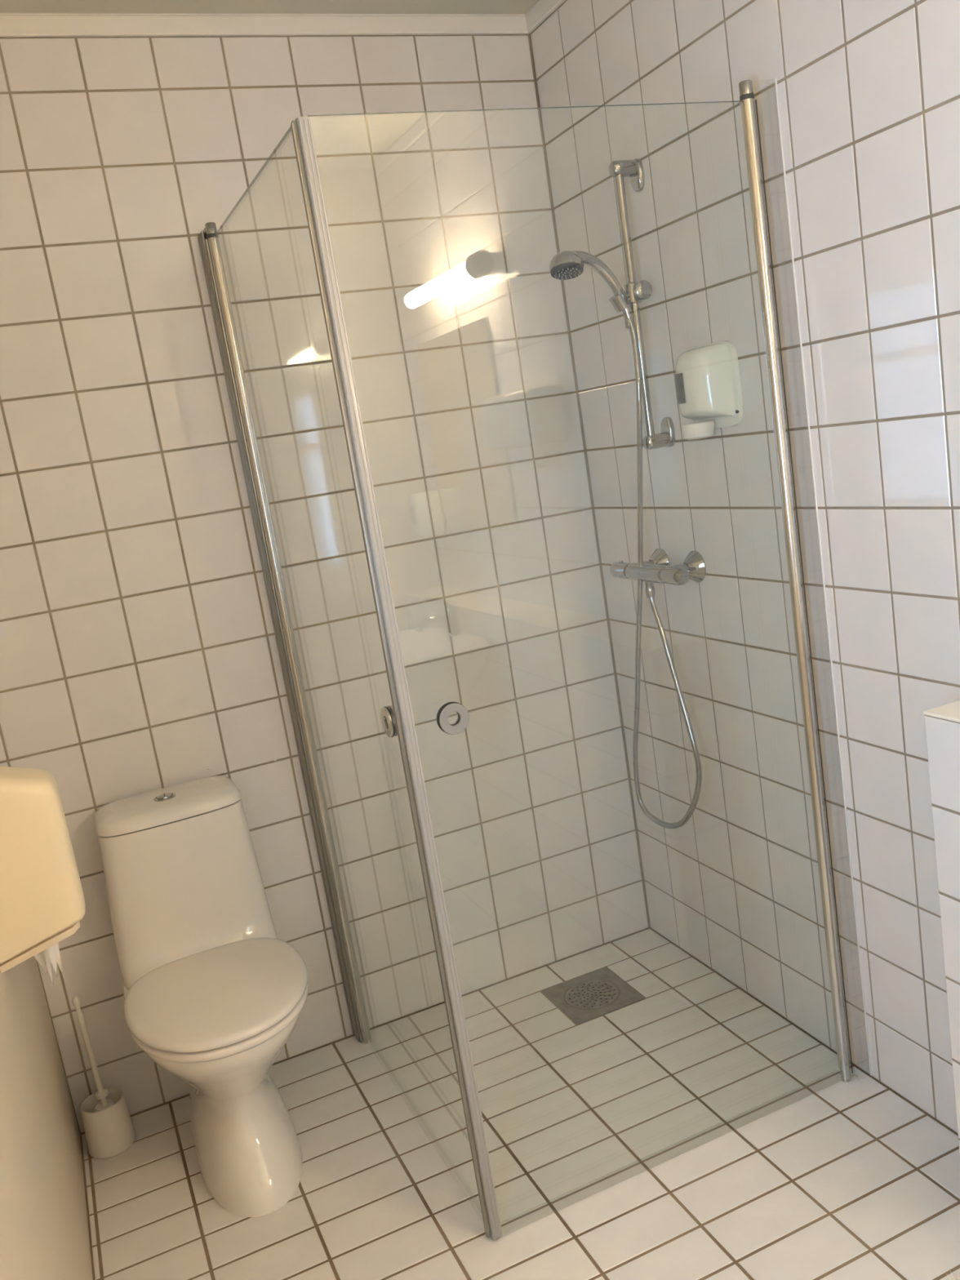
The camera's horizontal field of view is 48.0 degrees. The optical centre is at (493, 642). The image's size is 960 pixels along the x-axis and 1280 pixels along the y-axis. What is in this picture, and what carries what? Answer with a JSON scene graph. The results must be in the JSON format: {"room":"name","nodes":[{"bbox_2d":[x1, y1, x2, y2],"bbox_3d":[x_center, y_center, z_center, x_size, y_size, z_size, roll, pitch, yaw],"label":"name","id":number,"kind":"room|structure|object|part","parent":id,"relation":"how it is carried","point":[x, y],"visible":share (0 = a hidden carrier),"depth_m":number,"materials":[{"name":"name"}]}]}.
{"room":"bathroom","nodes":[
{"label":"bathroom","id":0,"kind":"room"},
{"bbox_2d":[0,955,93,1279],"bbox_3d":[-0.623,0.175,0.893,0.160,2.525,3.250,-13,12,-22],"label":"wall","id":1,"kind":"structure","parent":0,"point":[44,1233],"depth_m":1.74,"materials":[{"name":"white paint"}]},
{"bbox_2d":[0,766,84,973],"bbox_3d":[-0.779,0.352,1.795,0.144,0.332,0.124,-13,12,-22],"label":"dispenser","id":2,"kind":"object","parent":1,"relation":"attached to","point":[42,901],"visible":1,"depth_m":1.75,"materials":[{"name":"beige plastic"}]},
{"bbox_2d":[0,921,79,973],"bbox_3d":[-0.763,0.493,1.819,0.130,0.043,0.120,-13,12,-22],"label":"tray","id":3,"kind":"object","parent":2,"relation":"on","point":[15,948],"depth_m":1.76,"materials":[{"name":"beige plastic"}]},
{"bbox_2d":[33,942,63,985],"bbox_3d":[-0.755,0.541,1.828,0.050,0.087,0.018,-13,12,-22],"label":"tissue","id":4,"kind":"object","parent":2,"relation":"hanging from","point":[50,956],"visible":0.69,"depth_m":1.83,"materials":[{"name":"white paper"}]},
{"bbox_2d":[0,0,539,14],"bbox_3d":[-0.050,-1.249,0.965,1.853,0.100,3.290,-13,12,-22],"label":"ceiling","id":5,"kind":"structure","parent":0,"point":[134,6],"depth_m":2.38,"materials":[{"name":"paint"}]},
{"bbox_2d":[0,34,649,1133],"bbox_3d":[-0.470,-0.213,2.651,1.773,2.475,0.120,-13,12,-22],"label":"wall","id":6,"kind":"structure","parent":0,"point":[139,652],"depth_m":2.57,"materials":[{"name":"tile"}]},
{"bbox_2d":[0,13,527,37],"bbox_3d":[-0.628,-1.356,2.369,1.564,0.043,0.011,-13,12,-22],"label":"trim","id":7,"kind":"structure","parent":6,"relation":"attached to","point":[11,24],"depth_m":2.40,"materials":[{"name":"white paint"}]},
{"bbox_2d":[197,118,491,1237],"bbox_3d":[-0.325,0.091,2.211,0.037,1.994,0.866,-13,12,-22],"label":"shower door","id":8,"kind":"structure","parent":6,"relation":"attached to","point":[210,233],"depth_m":2.45,"materials":[{"name":"clear glass"}]},
{"bbox_3d":[-0.309,0.096,2.186,0.006,1.933,0.799,-13,12,-22],"label":"glass pane","id":9,"kind":"part","parent":8,"relation":"part of","materials":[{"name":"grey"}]},
{"bbox_3d":[-0.186,0.140,1.891,0.004,0.054,0.054,-13,12,-22],"label":"ring handle","id":10,"kind":"part","parent":8,"relation":"part of","materials":[{"name":"silver metal"}]},
{"bbox_2d":[80,927,959,1279],"bbox_3d":[0.352,1.214,1.447,1.773,0.106,3.250,-13,12,-22],"label":"floor","id":11,"kind":"structure","parent":0,"point":[690,1129],"depth_m":2.20,"materials":[{"name":"tile"}]},
{"bbox_2d":[80,1088,135,1159],"bbox_3d":[-0.881,1.097,2.466,0.104,0.114,0.104,-13,12,-22],"label":"brush holder","id":12,"kind":"object","parent":11,"relation":"on","point":[109,1132],"visible":0.95,"depth_m":2.43,"materials":[{"name":"beige plastic"}]},
{"bbox_2d":[71,995,116,1112],"bbox_3d":[-0.900,0.959,2.443,0.065,0.355,0.065,-13,12,-22],"label":"toilet brush","id":13,"kind":"object","parent":12,"relation":"in","point":[104,1104],"visible":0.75,"depth_m":2.44,"materials":[{"name":"beige plastic"}]},
{"bbox_2d":[93,775,308,1217],"bbox_3d":[-0.592,0.742,2.296,0.367,0.778,0.623,-13,12,-22],"label":"toilet","id":14,"kind":"object","parent":11,"relation":"on","point":[213,996],"visible":1,"depth_m":2.31,"materials":[{"name":"white ceramic"}]},
{"bbox_3d":[-0.732,0.362,2.425,0.315,0.034,0.192,-13,12,-22],"label":"tank lid","id":15,"kind":"part","parent":14,"relation":"part of","materials":[{"name":"white ceramic"}]},
{"bbox_3d":[-0.695,0.569,2.443,0.345,0.382,0.235,-13,12,-22],"label":"tank","id":16,"kind":"part","parent":14,"relation":"part of","materials":[{"name":"white ceramic"}]},
{"bbox_3d":[-0.565,0.927,2.330,0.354,0.398,0.589,-13,12,-22],"label":"bowl","id":17,"kind":"part","parent":14,"relation":"part of","materials":[{"name":"white ceramic"}]},
{"bbox_3d":[-0.559,0.712,2.197,0.367,0.022,0.423,-13,12,-22],"label":"lid","id":18,"kind":"part","parent":14,"relation":"part of","materials":[{"name":"white plastic"}]},
{"bbox_3d":[-0.555,0.735,2.202,0.361,0.016,0.417,-13,12,-22],"label":"seat","id":19,"kind":"part","parent":14,"relation":"part of","materials":[{"name":"white plastic"}]},
{"bbox_2d":[541,966,644,1025],"bbox_3d":[0.257,0.915,2.802,0.196,0.003,0.206,-13,12,-22],"label":"floor drain","id":20,"kind":"object","parent":11,"relation":"on","point":[600,992],"visible":1,"depth_m":2.80,"materials":[{"name":"metal"}]},
{"bbox_2d":[923,700,959,1155],"bbox_3d":[1.173,0.641,1.030,0.150,0.917,1.769,-13,12,-22],"label":"tiled ledge","id":21,"kind":"object","parent":11,"relation":"on","point":[942,723],"visible":1,"depth_m":1.74,"materials":[{"name":"tile"}]},
{"bbox_2d":[529,0,959,1133],"bbox_3d":[0.924,-0.212,1.518,0.120,2.475,3.250,-13,12,-22],"label":"wall","id":22,"kind":"structure","parent":0,"point":[868,91],"depth_m":2.16,"materials":[{"name":"tile"}]},
{"bbox_2d":[524,0,565,34],"bbox_3d":[0.687,-1.350,1.272,0.011,0.043,3.050,-13,12,-22],"label":"trim","id":23,"kind":"structure","parent":22,"relation":"attached to","point":[542,10],"depth_m":2.58,"materials":[{"name":"white paint"}]},
{"bbox_2d":[296,78,871,1239],"bbox_3d":[0.249,0.048,1.970,0.882,1.994,0.044,-13,12,-22],"label":"shower door","id":24,"kind":"structure","parent":22,"relation":"attached to","point":[746,94],"depth_m":1.95,"materials":[{"name":"clear glass"}]},
{"bbox_3d":[-0.066,0.130,1.839,0.054,0.054,0.004,-13,12,-22],"label":"ring handle","id":25,"kind":"part","parent":24,"relation":"part of","materials":[{"name":"silver metal"}]},
{"bbox_2d":[608,158,675,449],"bbox_3d":[0.319,-0.742,2.390,0.110,0.628,0.073,-13,12,-22],"label":"shower rail","id":26,"kind":"object","parent":22,"relation":"attached to","point":[634,292],"visible":1,"depth_m":2.38,"materials":[{"name":"silver metal"}]},
{"bbox_2d":[549,250,633,319],"bbox_3d":[0.217,-0.777,2.353,0.190,0.154,0.075,-13,12,-22],"label":"shower head","id":27,"kind":"object","parent":26,"relation":"attached to","point":[565,264],"visible":0.96,"depth_m":2.33,"materials":[{"name":"silver metal"}]},
{"bbox_3d":[0.324,-0.772,2.372,0.041,0.041,0.042,-13,12,-22],"label":"slider knob","id":28,"kind":"part","parent":26,"relation":"part of","materials":[{"name":"silver metal"}]},
{"bbox_2d":[609,548,706,586],"bbox_3d":[0.390,-0.175,2.562,0.096,0.078,0.316,-13,12,-22],"label":"shower mixer","id":29,"kind":"object","parent":22,"relation":"attached to","point":[658,569],"visible":0.98,"depth_m":2.49,"materials":[{"name":"silver metal"}]},
{"bbox_3d":[0.320,-0.178,2.661,0.041,0.041,0.079,-13,12,-22],"label":"temperature knob","id":30,"kind":"part","parent":29,"relation":"part of","materials":[{"name":"silver metal"}]},
{"bbox_2d":[644,581,653,586],"bbox_3d":[0.370,-0.140,2.559,0.020,0.018,0.020,-13,12,-22],"label":"outlet","id":31,"kind":"object","parent":29,"relation":"attached to","point":[647,584],"depth_m":2.55,"materials":[{"name":"silver metal"}]},
{"bbox_3d":[0.398,-0.190,2.626,0.029,0.075,0.075,-13,12,-22],"label":"wall plate","id":32,"kind":"part","parent":29,"relation":"part of","materials":[{"name":"silver metal"}]},
{"bbox_2d":[624,316,702,828],"bbox_3d":[0.359,-0.130,2.583,0.030,1.244,0.315,-14,12,-24],"label":"shower hose","id":33,"kind":"object","parent":29,"relation":"attached to","point":[650,591],"visible":1,"depth_m":2.54,"materials":[{"name":"silver metal"}]},
{"bbox_3d":[0.415,-0.151,2.442,0.043,0.043,0.072,-13,12,-22],"label":"flow knob","id":34,"kind":"part","parent":29,"relation":"part of","materials":[{"name":"silver metal"}]},
{"bbox_3d":[0.457,-0.172,2.490,0.029,0.075,0.075,-13,12,-22],"label":"wall plate","id":35,"kind":"part","parent":29,"relation":"part of","materials":[{"name":"silver metal"}]},
{"bbox_2d":[674,340,742,428],"bbox_3d":[0.433,-0.533,2.266,0.084,0.175,0.172,-13,12,-22],"label":"dispenser","id":36,"kind":"object","parent":22,"relation":"attached to","point":[707,378],"visible":0.98,"depth_m":2.21,"materials":[{"name":"white plastic"}]},
{"bbox_2d":[681,420,714,439],"bbox_3d":[0.437,-0.450,2.294,0.068,0.032,0.068,-13,12,-22],"label":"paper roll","id":37,"kind":"object","parent":36,"relation":"in","point":[702,429],"visible":1,"depth_m":2.27,"materials":[{"name":"white paper"}]}
]}

